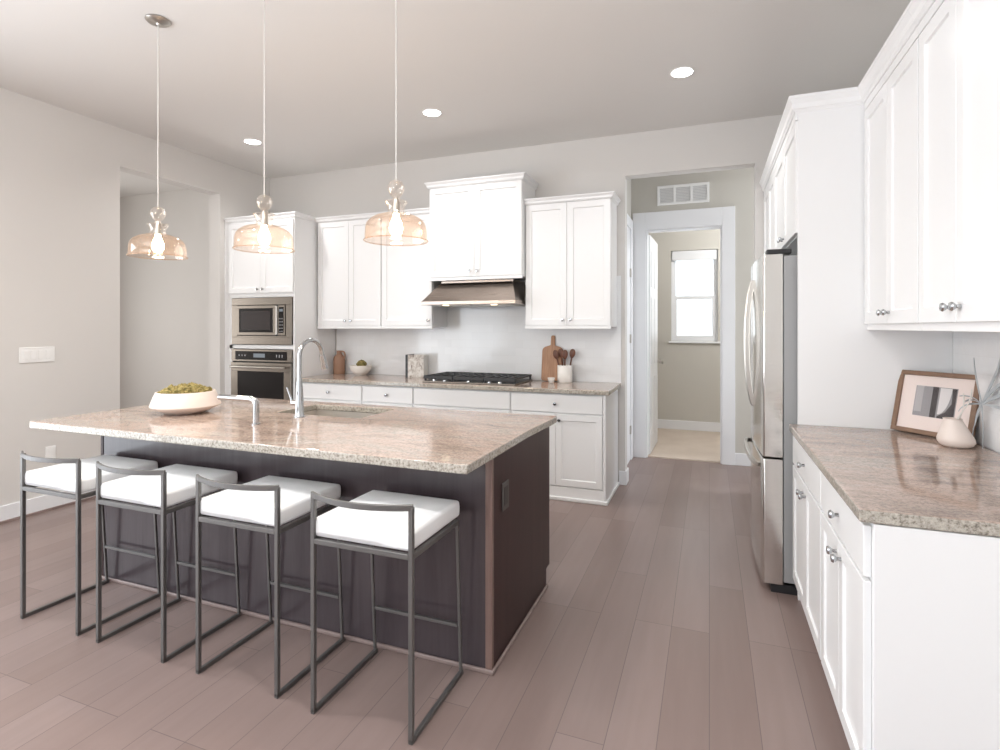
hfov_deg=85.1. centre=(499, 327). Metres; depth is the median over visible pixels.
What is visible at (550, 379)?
cup
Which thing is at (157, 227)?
socket
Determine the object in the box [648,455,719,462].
threshold
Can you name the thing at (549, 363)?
cutting board
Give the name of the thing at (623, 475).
baseboard
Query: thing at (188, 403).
serving bowl
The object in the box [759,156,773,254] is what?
pantry cabinet
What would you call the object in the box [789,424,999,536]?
countertop
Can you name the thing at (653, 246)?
door
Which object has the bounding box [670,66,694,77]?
recessed light
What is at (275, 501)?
bar stool
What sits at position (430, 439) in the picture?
island countertop
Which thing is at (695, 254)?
raised blind
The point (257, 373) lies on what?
wall oven
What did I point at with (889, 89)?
upper cabinet
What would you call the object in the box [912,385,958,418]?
print
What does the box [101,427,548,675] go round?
kitchen island
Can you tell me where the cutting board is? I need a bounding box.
[541,335,562,380]
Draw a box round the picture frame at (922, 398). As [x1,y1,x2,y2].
[890,370,978,436]
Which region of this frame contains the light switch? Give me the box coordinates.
[19,347,54,362]
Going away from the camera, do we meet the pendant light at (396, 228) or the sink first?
the pendant light at (396, 228)
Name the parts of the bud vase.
grass blade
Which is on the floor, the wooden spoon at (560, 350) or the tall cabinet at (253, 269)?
the tall cabinet at (253, 269)
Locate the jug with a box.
[333,350,345,373]
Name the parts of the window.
sill, sash, sash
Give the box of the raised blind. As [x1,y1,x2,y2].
[672,249,716,260]
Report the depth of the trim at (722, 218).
5.79 m
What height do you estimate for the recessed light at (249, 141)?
0.007 m
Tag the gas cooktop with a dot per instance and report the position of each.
(443, 377)
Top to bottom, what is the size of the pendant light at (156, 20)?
1.338 m
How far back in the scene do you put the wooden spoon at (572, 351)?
4.96 m
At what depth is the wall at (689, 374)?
7.53 m
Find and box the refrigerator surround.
[769,87,952,599]
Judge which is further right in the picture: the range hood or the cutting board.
the cutting board
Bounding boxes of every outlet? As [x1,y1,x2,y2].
[45,445,55,457]
[502,479,508,511]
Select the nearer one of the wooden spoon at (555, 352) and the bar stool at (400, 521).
the bar stool at (400, 521)
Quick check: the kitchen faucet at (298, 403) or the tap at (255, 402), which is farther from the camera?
the kitchen faucet at (298, 403)
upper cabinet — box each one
[315,212,381,328]
[379,207,446,328]
[424,172,538,280]
[524,191,620,328]
[858,8,921,330]
[907,0,999,331]
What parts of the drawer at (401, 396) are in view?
door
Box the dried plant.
[958,358,999,448]
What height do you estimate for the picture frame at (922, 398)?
0.291 m
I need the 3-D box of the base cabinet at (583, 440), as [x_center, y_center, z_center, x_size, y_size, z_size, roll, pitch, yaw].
[0.577,0.978,4.745,0.820,0.874,0.644,0,0,21]
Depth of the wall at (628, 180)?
5.85 m
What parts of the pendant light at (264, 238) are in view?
cord, bulb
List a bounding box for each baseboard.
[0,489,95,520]
[619,467,628,484]
[658,419,719,431]
[735,453,750,465]
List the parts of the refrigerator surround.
door, door, crown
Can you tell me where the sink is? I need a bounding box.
[304,410,375,417]
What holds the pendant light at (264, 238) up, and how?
hanging from the ceiling
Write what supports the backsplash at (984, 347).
attached to the wall
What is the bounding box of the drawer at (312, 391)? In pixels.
[302,382,362,403]
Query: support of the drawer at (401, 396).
on the floor
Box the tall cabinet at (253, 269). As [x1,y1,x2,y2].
[224,211,335,399]
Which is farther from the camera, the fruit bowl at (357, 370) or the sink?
the fruit bowl at (357, 370)
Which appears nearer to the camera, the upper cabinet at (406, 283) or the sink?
the sink
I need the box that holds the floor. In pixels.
[0,428,849,749]
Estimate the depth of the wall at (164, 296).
6.00 m
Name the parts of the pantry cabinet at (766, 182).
door, crown, door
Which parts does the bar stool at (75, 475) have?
leg, backrest, seat frame, floor rail, leg, seat, leg, floor rail, leg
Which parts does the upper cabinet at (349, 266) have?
door, crown, light rail, door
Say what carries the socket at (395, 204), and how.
attached to the pendant light at (396, 228)
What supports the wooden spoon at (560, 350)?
in the utensil crock
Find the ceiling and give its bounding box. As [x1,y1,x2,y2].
[0,0,910,196]
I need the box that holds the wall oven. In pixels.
[229,349,292,399]
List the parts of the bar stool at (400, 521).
leg, floor rail, backrest, leg, seat frame, seat, leg, floor rail, leg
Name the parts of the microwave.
door, handle, control panel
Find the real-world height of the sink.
0.206 m
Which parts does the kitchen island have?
panel, shoe moulding, corner post, panel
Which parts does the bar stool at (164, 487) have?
leg, backrest, floor rail, seat frame, leg, seat, leg, floor rail, leg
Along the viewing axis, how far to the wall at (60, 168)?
4.35 m
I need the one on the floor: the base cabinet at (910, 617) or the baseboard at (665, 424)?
the base cabinet at (910, 617)
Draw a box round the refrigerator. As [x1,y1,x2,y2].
[744,249,796,595]
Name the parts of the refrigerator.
handle, handle, handle, door, freezer drawer, door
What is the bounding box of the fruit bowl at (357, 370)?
[349,365,371,374]
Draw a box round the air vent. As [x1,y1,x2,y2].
[657,182,708,205]
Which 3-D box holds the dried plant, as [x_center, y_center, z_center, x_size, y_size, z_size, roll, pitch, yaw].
[1.963,0.300,2.170,0.060,0.401,0.313,0,0,3]
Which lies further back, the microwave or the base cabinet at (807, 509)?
the microwave
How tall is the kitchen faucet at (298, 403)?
0.440 m
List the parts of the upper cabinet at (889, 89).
door, knob, crown, light rail, door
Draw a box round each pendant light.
[128,14,186,252]
[234,0,294,250]
[363,0,427,240]
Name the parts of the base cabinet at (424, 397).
door, door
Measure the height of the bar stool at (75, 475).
0.814 m
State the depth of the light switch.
4.14 m
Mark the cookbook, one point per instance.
(416, 366)
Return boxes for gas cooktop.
[422,372,531,385]
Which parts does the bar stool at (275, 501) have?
leg, floor rail, backrest, seat frame, leg, seat, leg, floor rail, leg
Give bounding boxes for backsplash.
[337,276,620,382]
[953,331,999,452]
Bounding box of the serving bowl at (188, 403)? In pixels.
[149,389,220,414]
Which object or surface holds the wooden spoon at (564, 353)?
in the utensil crock
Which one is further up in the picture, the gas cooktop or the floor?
the gas cooktop
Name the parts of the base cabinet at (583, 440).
door, drawer, door, shoe moulding, panel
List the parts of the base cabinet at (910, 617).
door, knob, knob, knob, drawer, door, panel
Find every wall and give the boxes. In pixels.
[0,87,269,505]
[120,114,782,481]
[627,179,630,217]
[631,167,753,453]
[649,229,719,422]
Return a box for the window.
[669,249,719,343]
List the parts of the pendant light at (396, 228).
bulb, cord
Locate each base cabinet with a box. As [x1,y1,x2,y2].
[414,387,510,412]
[511,390,619,505]
[793,436,822,659]
[821,472,999,749]
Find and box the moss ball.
[356,359,366,365]
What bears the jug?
on the countertop at (541, 386)
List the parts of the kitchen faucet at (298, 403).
lever, spout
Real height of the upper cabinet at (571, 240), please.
1.156 m
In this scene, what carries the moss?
in the serving bowl at (188, 403)
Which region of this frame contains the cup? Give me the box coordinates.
[548,377,554,382]
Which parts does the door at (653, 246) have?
panel, panel, panel, panel, panel, panel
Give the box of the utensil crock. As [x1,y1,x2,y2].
[557,365,571,382]
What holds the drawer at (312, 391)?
on the floor
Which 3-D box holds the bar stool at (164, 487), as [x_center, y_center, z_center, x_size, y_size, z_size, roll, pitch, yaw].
[-1.552,1.008,2.537,0.433,0.814,0.463,0,0,21]
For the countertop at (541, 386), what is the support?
on the base cabinet at (424, 397)
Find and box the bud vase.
[936,389,976,448]
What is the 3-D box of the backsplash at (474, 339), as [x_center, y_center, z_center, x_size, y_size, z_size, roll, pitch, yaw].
[-0.353,0.018,5.454,3.090,0.965,0.009,0,0,21]
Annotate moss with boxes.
[157,382,212,393]
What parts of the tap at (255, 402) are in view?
arm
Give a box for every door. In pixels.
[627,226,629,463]
[649,235,663,453]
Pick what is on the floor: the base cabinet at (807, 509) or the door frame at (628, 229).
the base cabinet at (807, 509)
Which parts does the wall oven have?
handle, display glass, control panel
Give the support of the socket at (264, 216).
attached to the pendant light at (264, 238)
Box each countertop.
[29,398,556,474]
[296,373,620,395]
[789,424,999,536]
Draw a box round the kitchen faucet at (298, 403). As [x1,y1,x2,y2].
[286,338,327,417]
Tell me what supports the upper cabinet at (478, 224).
attached to the wall at (164, 296)
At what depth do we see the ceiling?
3.62 m
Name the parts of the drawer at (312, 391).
door, door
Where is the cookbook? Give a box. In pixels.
[405,354,427,377]
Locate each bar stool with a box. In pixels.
[20,451,160,635]
[96,461,240,663]
[196,474,344,698]
[311,490,462,744]
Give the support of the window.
in the wall at (689, 374)
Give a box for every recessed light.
[243,139,261,144]
[422,109,441,116]
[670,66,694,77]
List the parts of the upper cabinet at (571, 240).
door, light rail, crown, door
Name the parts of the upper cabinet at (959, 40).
crown, door, knob, knob, light rail, door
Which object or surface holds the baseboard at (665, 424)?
attached to the wall at (689, 374)
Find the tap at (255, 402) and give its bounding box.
[217,394,260,424]
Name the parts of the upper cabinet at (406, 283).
crown, light rail, door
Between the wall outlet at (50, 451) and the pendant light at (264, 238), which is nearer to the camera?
the pendant light at (264, 238)
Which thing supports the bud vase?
on the countertop at (884, 476)
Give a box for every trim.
[633,206,734,464]
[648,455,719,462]
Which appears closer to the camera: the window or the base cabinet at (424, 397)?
the base cabinet at (424, 397)
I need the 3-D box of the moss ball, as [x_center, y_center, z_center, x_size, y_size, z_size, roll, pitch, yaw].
[-1.456,0.396,5.734,0.115,0.119,0.108,0,0,21]
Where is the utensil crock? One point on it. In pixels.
(564, 373)
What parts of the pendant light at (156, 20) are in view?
cord, bulb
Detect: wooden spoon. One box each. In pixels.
[553,350,558,364]
[558,348,562,365]
[562,350,567,365]
[570,349,574,364]
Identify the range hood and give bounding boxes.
[421,279,525,306]
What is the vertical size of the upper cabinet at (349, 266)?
1.156 m
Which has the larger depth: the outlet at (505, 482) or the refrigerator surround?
the refrigerator surround
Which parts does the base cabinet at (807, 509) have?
door, knob, knob, drawer, door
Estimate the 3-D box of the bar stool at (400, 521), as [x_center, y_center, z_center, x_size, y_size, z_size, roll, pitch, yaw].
[-0.433,1.008,2.088,0.433,0.814,0.463,0,0,21]
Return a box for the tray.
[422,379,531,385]
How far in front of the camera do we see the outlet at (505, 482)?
2.36 m
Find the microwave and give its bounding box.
[232,297,292,344]
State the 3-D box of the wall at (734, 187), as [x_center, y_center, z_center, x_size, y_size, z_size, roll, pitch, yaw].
[3.082,-0.160,5.415,3.730,3.150,0.120,0,0,21]
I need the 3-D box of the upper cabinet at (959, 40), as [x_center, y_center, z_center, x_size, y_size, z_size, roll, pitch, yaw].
[1.575,-0.591,1.629,0.398,1.207,0.697,0,0,21]
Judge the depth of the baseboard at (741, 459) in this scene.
5.57 m
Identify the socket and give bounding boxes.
[154,221,161,234]
[261,210,267,225]
[392,197,399,213]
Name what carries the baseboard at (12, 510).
attached to the wall at (60, 168)
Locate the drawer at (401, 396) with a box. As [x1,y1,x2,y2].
[363,385,413,406]
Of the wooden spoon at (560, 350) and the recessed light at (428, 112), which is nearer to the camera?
the recessed light at (428, 112)
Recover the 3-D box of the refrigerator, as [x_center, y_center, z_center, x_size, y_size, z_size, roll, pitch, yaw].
[1.902,0.497,3.225,0.838,1.835,0.915,0,0,21]
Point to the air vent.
(691, 192)
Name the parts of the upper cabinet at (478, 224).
door, light rail, crown, door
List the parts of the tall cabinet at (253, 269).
door, frame, crown, door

